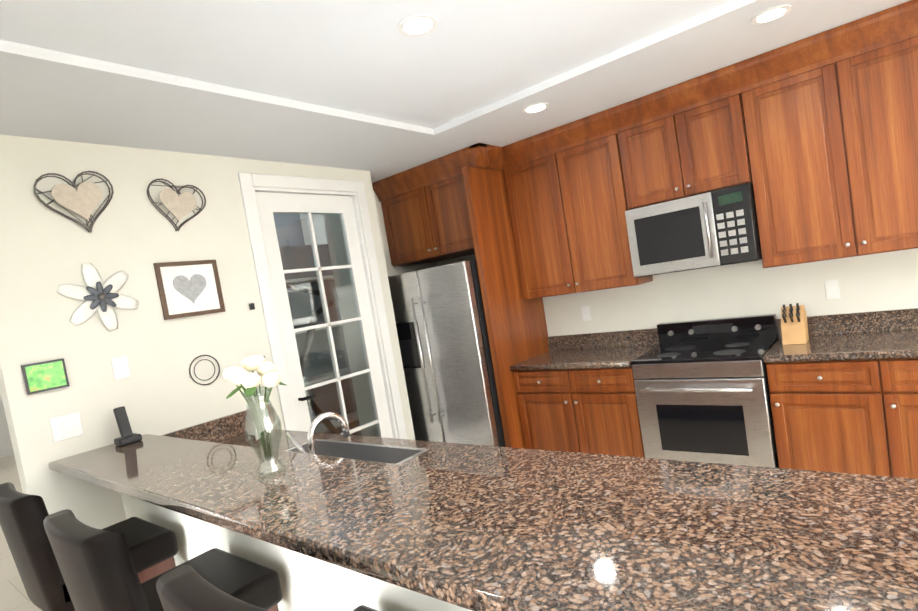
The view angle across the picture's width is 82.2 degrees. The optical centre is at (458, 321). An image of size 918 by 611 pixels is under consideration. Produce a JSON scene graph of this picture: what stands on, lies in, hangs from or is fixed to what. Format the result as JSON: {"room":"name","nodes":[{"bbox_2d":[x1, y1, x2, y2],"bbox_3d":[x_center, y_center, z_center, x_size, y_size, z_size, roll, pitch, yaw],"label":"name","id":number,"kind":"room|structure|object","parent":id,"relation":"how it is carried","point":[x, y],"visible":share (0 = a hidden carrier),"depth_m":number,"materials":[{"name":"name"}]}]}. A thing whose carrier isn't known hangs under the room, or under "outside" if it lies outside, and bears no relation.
{"room":"kitchen","nodes":[
{"label":"kitchen","id":0,"kind":"room"},
{"bbox_2d":[0,391,11,449],"bbox_3d":[-8.310,0.889,8.341,0.120,3.000,5.970,-6,5,39],"label":"wall","id":1,"kind":"structure","parent":0,"point":[5,440],"depth_m":8.89,"materials":[{"name":"paint"}]},
{"bbox_2d":[0,447,13,457],"bbox_3d":[-7.993,2.289,8.433,0.014,0.130,5.850,-6,5,39],"label":"baseboard","id":2,"kind":"structure","parent":1,"relation":"attached to","point":[6,452],"depth_m":8.88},
{"bbox_2d":[0,454,41,610],"bbox_3d":[-1.932,1.711,3.488,15.940,0.060,6.090,-6,5,39],"label":"floor","id":3,"kind":"structure","parent":0,"point":[14,596],"depth_m":3.92,"materials":[{"name":"tile"}]},
{"bbox_2d":[0,482,177,610],"bbox_3d":[-1.461,1.137,2.145,0.430,1.085,0.497,-6,5,39],"label":"stool","id":4,"kind":"object","parent":3,"relation":"on","point":[153,548],"visible":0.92,"depth_m":1.89,"materials":[{"name":"leather"}]},
{"bbox_2d":[43,509,281,610],"bbox_3d":[-0.860,1.071,1.653,0.430,1.085,0.497,-6,5,39],"label":"stool","id":5,"kind":"object","parent":3,"relation":"on","point":[97,569],"visible":0.94,"depth_m":1.42,"materials":[{"name":"leather"}]},
{"bbox_2d":[156,564,377,610],"bbox_3d":[-0.220,1.000,1.129,0.430,1.085,0.497,-6,5,39],"label":"stool","id":6,"kind":"object","parent":3,"relation":"on","point":[186,587],"visible":1,"depth_m":0.98,"materials":[{"name":"leather"}]},
{"bbox_2d":[388,260,505,446],"bbox_3d":[0.032,0.406,4.527,1.020,1.760,0.937,-6,5,39],"label":"fridge","id":7,"kind":"object","parent":3,"relation":"on","point":[442,332],"visible":0.48,"depth_m":4.08,"materials":[{"name":"silver metal"}]},
{"bbox_2d":[121,408,917,610],"bbox_3d":[-0.181,0.976,1.853,3.384,1.030,0.996,-6,5,39],"label":"kitchen island","id":8,"kind":"object","parent":3,"relation":"on","point":[306,585],"depth_m":1.68,"materials":[{"name":"paint"}]},
{"bbox_2d":[48,434,917,610],"bbox_3d":[-0.473,0.499,1.554,3.392,0.040,0.435,-6,5,39],"label":"island countertop","id":9,"kind":"structure","parent":8,"relation":"on","point":[454,537],"depth_m":1.02,"materials":[{"name":"brown stone"}]},
{"bbox_2d":[113,406,141,445],"bbox_3d":[-1.653,0.512,2.603,0.097,0.181,0.100,-6,5,39],"label":"phone","id":10,"kind":"object","parent":9,"relation":"on","point":[128,436],"visible":1,"depth_m":2.60,"materials":[{"name":"black plastic"}]},
{"bbox_2d":[223,355,286,476],"bbox_3d":[-0.646,0.301,1.710,0.189,0.384,0.188,-6,5,39],"label":"vase","id":11,"kind":"object","parent":9,"relation":"on","point":[243,380],"visible":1,"depth_m":1.68,"materials":[{"name":"clear glass"}]},
{"bbox_2d":[513,364,644,457],"bbox_3d":[1.041,0.722,4.044,0.948,0.876,0.627,-6,5,39],"label":"base cabinet","id":12,"kind":"object","parent":3,"relation":"on","point":[580,410],"depth_m":3.76,"materials":[{"name":"brown wood"}]},
{"bbox_2d":[510,344,658,371],"bbox_3d":[0.961,0.273,4.006,0.949,0.040,0.652,-6,5,39],"label":"countertop","id":13,"kind":"structure","parent":12,"relation":"on","point":[622,357],"depth_m":3.90,"materials":[{"name":"brown stone"}]},
{"bbox_2d":[631,314,778,467],"bbox_3d":[1.658,0.560,3.458,0.756,1.070,0.724,-6,5,39],"label":"stove","id":14,"kind":"object","parent":3,"relation":"on","point":[702,390],"visible":0.81,"depth_m":3.25,"materials":[{"name":"silver metal"}]},
{"bbox_2d":[766,360,873,474],"bbox_3d":[2.219,0.591,3.080,0.567,0.876,0.627,-6,5,39],"label":"base cabinet","id":15,"kind":"object","parent":3,"relation":"on","point":[843,390],"depth_m":2.86,"materials":[{"name":"brown wood"}]},
{"bbox_2d":[763,328,917,363],"bbox_3d":[3.260,0.017,2.123,3.481,0.040,0.652,-6,5,39],"label":"countertop","id":16,"kind":"structure","parent":15,"relation":"on","point":[900,344],"depth_m":2.88,"materials":[{"name":"brown stone"}]},
{"bbox_2d":[781,303,808,344],"bbox_3d":[2.038,0.005,3.205,0.120,0.240,0.228,-6,5,39],"label":"knife block","id":17,"kind":"object","parent":16,"relation":"on","point":[794,326],"visible":1,"depth_m":3.16,"materials":[{"name":"brown wood"}]},
{"bbox_2d":[858,360,917,478],"bbox_3d":[2.574,0.552,2.788,0.604,0.876,0.627,-6,5,39],"label":"base cabinet","id":18,"kind":"object","parent":3,"relation":"on","point":[889,387],"depth_m":2.67,"materials":[{"name":"brown wood"}]},
{"bbox_2d":[0,39,433,168],"bbox_3d":[-1.579,-1.153,2.447,0.850,0.400,3.420,-6,5,39],"label":"ceiling soffit","id":19,"kind":"structure","parent":0,"point":[51,94],"depth_m":2.54,"materials":[{"name":"paint"}]},
{"bbox_2d":[0,135,436,528],"bbox_3d":[-1.150,0.011,3.834,0.440,3.000,3.450,-6,5,39],"label":"wall","id":20,"kind":"structure","parent":0,"point":[46,252],"depth_m":2.78,"materials":[{"name":"paint"}]},
{"bbox_2d":[21,358,69,394],"bbox_3d":[-1.940,0.256,2.471,0.020,0.137,0.161,-6,5,39],"label":"framed picture","id":21,"kind":"object","parent":20,"relation":"attached to","point":[44,376],"visible":1,"depth_m":2.46,"materials":[{"name":"green paper"}]},
{"bbox_2d":[49,412,83,441],"bbox_3d":[-1.879,0.503,2.521,0.008,0.115,0.120,-6,5,39],"label":"light switch","id":22,"kind":"object","parent":20,"relation":"attached to","point":[66,426],"visible":1,"depth_m":2.52,"materials":[{"name":"white plastic"}]},
{"bbox_2d":[34,171,113,232],"bbox_3d":[-1.897,-0.595,2.616,0.040,0.314,0.334,-6,5,39],"label":"heart","id":23,"kind":"object","parent":20,"relation":"attached to","point":[83,200],"visible":0.96,"depth_m":2.61,"materials":[{"name":"wood"}]},
{"bbox_2d":[57,263,138,330],"bbox_3d":[-1.802,-0.125,2.652,0.054,0.356,0.346,-6,5,39],"label":"flower","id":24,"kind":"object","parent":20,"relation":"attached to","point":[96,294],"visible":1,"depth_m":2.65,"materials":[{"name":"white metal"}]},
{"bbox_2d":[111,356,130,379],"bbox_3d":[-1.746,0.238,2.719,0.008,0.115,0.075,-6,5,39],"label":"light switch","id":25,"kind":"object","parent":20,"relation":"attached to","point":[120,367],"visible":1,"depth_m":2.72,"materials":[{"name":"white plastic"}]},
{"bbox_2d":[147,178,205,231],"bbox_3d":[-1.593,-0.659,2.996,0.040,0.297,0.312,-6,5,39],"label":"heart","id":26,"kind":"object","parent":20,"relation":"attached to","point":[181,206],"visible":1,"depth_m":2.97,"materials":[{"name":"wood"}]},
{"bbox_2d":[153,259,224,319],"bbox_3d":[-1.538,-0.190,3.021,0.022,0.314,0.342,-6,5,39],"label":"framed picture","id":27,"kind":"object","parent":20,"relation":"attached to","point":[188,288],"visible":1,"depth_m":3.01,"materials":[{"name":"white paper"}]},
{"bbox_2d":[189,355,219,384],"bbox_3d":[-1.469,0.279,3.042,0.008,0.176,0.176,-6,5,39],"label":"ring","id":28,"kind":"object","parent":20,"relation":"attached to","point":[196,364],"visible":1,"depth_m":3.03,"materials":[{"name":"metal"}]},
{"bbox_2d":[249,303,254,309],"bbox_3d":[-1.299,-0.095,3.302,0.020,0.040,0.025,-6,5,39],"label":"sensor","id":29,"kind":"object","parent":20,"relation":"attached to","point":[251,306],"visible":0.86,"depth_m":3.29,"materials":[{"name":"black plastic"}]},
{"bbox_2d":[238,172,406,438],"bbox_3d":[-0.913,0.225,3.821,0.145,2.505,1.040,-6,5,39],"label":"door","id":30,"kind":"structure","parent":20,"relation":"attached to","point":[270,204],"depth_m":3.78,"materials":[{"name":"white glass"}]},
{"bbox_2d":[377,184,462,265],"bbox_3d":[-0.233,-0.865,4.756,0.594,0.600,0.627,-6,5,39],"label":"upper cabinet","id":31,"kind":"object","parent":20,"relation":"attached to","point":[401,210],"depth_m":4.56,"materials":[{"name":"brown wood"}]},
{"bbox_2d":[273,213,304,245],"bbox_3d":[-2.479,0.150,5.709,0.120,2.920,2.230,-6,5,39],"label":"wall","id":32,"kind":"structure","parent":0,"point":[293,231],"depth_m":6.31,"materials":[{"name":"white paint"}]},
{"bbox_2d":[279,244,361,435],"bbox_3d":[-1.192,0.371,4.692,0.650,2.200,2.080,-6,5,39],"label":"door glass","id":33,"kind":"object","parent":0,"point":[316,378],"depth_m":4.94,"materials":[{"name":"clear glass"}]},
{"bbox_2d":[370,171,394,182],"bbox_3d":[-0.556,-1.456,4.664,0.320,0.400,1.000,-6,5,39],"label":"ceiling soffit","id":34,"kind":"structure","parent":0,"point":[376,176],"depth_m":4.41,"materials":[{"name":"paint"}]},
{"bbox_2d":[0,0,910,173],"bbox_3d":[1.194,-1.508,0.930,7.100,0.400,4.600,-6,5,39],"label":"ceiling","id":35,"kind":"structure","parent":0,"point":[368,58],"depth_m":2.42,"materials":[{"name":"paint"}]},
{"bbox_2d":[398,14,437,35],"bbox_3d":[-0.166,-1.196,2.127,0.164,0.007,0.164,-6,5,39],"label":"recessed light","id":36,"kind":"object","parent":35,"relation":"in","point":[418,25],"visible":1,"depth_m":2.12,"materials":[{"name":"white glass"}]},
{"bbox_2d":[523,103,548,112],"bbox_3d":[0.479,-1.331,3.281,0.164,0.007,0.164,-6,5,39],"label":"recessed light","id":37,"kind":"object","parent":35,"relation":"in","point":[535,107],"visible":0.98,"depth_m":3.27,"materials":[{"name":"white glass"}]},
{"bbox_2d":[751,5,790,24],"bbox_3d":[1.466,-1.440,2.473,0.164,0.007,0.164,-6,5,39],"label":"recessed light","id":38,"kind":"object","parent":35,"relation":"in","point":[771,14],"visible":1,"depth_m":2.46,"materials":[{"name":"white glass"}]},
{"bbox_2d":[300,214,917,337],"bbox_3d":[1.940,-0.473,3.586,9.720,3.000,0.120,-6,5,39],"label":"wall","id":39,"kind":"structure","parent":0,"point":[879,281],"depth_m":3.59,"materials":[{"name":"paint"}]},
{"bbox_2d":[416,164,511,259],"bbox_3d":[0.130,-0.905,4.459,0.594,0.600,0.627,-6,5,39],"label":"upper cabinet","id":40,"kind":"object","parent":39,"relation":"attached to","point":[462,213],"depth_m":4.16,"materials":[{"name":"brown wood"}]},
{"bbox_2d":[500,152,563,303],"bbox_3d":[0.737,-0.748,4.199,0.536,1.071,0.327,-6,5,39],"label":"upper cabinet","id":41,"kind":"object","parent":39,"relation":"attached to","point":[527,198],"depth_m":4.12,"materials":[{"name":"brown wood"}]},
{"bbox_2d":[581,306,590,320],"bbox_3d":[1.038,-0.067,4.299,0.072,0.116,0.008,-6,5,39],"label":"electrical outlet","id":42,"kind":"object","parent":39,"relation":"attached to","point":[586,315],"visible":1,"depth_m":4.29,"materials":[{"name":"white plastic"}]},
{"bbox_2d":[544,128,652,294],"bbox_3d":[1.055,-0.783,3.939,0.536,1.071,0.327,-6,5,39],"label":"upper cabinet","id":43,"kind":"object","parent":39,"relation":"attached to","point":[586,176],"depth_m":3.81,"materials":[{"name":"brown wood"}]},
{"bbox_2d":[616,112,671,209],"bbox_3d":[1.394,-1.084,3.611,0.441,0.546,0.327,-6,5,39],"label":"upper cabinet","id":44,"kind":"object","parent":39,"relation":"attached to","point":[645,163],"depth_m":3.52,"materials":[{"name":"brown wood"}]},
{"bbox_2d":[660,88,751,199],"bbox_3d":[1.639,-1.111,3.410,0.441,0.546,0.327,-6,5,39],"label":"upper cabinet","id":45,"kind":"object","parent":39,"relation":"attached to","point":[706,140],"depth_m":3.28,"materials":[{"name":"brown wood"}]},
{"bbox_2d":[625,183,761,277],"bbox_3d":[1.560,-0.585,3.494,0.754,0.463,0.451,-6,5,39],"label":"microwave","id":46,"kind":"object","parent":45,"relation":"attached to","point":[719,227],"visible":1,"depth_m":3.32,"materials":[{"name":"silver plastic"}]},
{"bbox_2d":[547,308,917,351],"bbox_3d":[2.780,-0.034,2.903,5.198,0.120,0.023,-6,5,39],"label":"backsplash","id":47,"kind":"structure","parent":39,"relation":"attached to","point":[886,320],"depth_m":3.30,"materials":[{"name":"brown stone"}]},
{"bbox_2d":[740,64,839,267],"bbox_3d":[2.056,-0.894,3.119,0.522,1.071,0.327,-6,5,39],"label":"upper cabinet","id":48,"kind":"object","parent":39,"relation":"attached to","point":[813,139],"depth_m":3.03,"materials":[{"name":"brown wood"}]},
{"bbox_2d":[824,280,840,298],"bbox_3d":[2.311,-0.198,3.258,0.072,0.116,0.008,-6,5,39],"label":"electrical outlet","id":49,"kind":"object","parent":39,"relation":"attached to","point":[832,289],"visible":1,"depth_m":3.25,"materials":[{"name":"white plastic"}]},
{"bbox_2d":[816,28,917,257],"bbox_3d":[2.387,-0.931,2.848,0.584,1.071,0.327,-6,5,39],"label":"upper cabinet","id":50,"kind":"object","parent":39,"relation":"attached to","point":[869,94],"depth_m":2.79,"materials":[{"name":"brown wood"}]}
]}

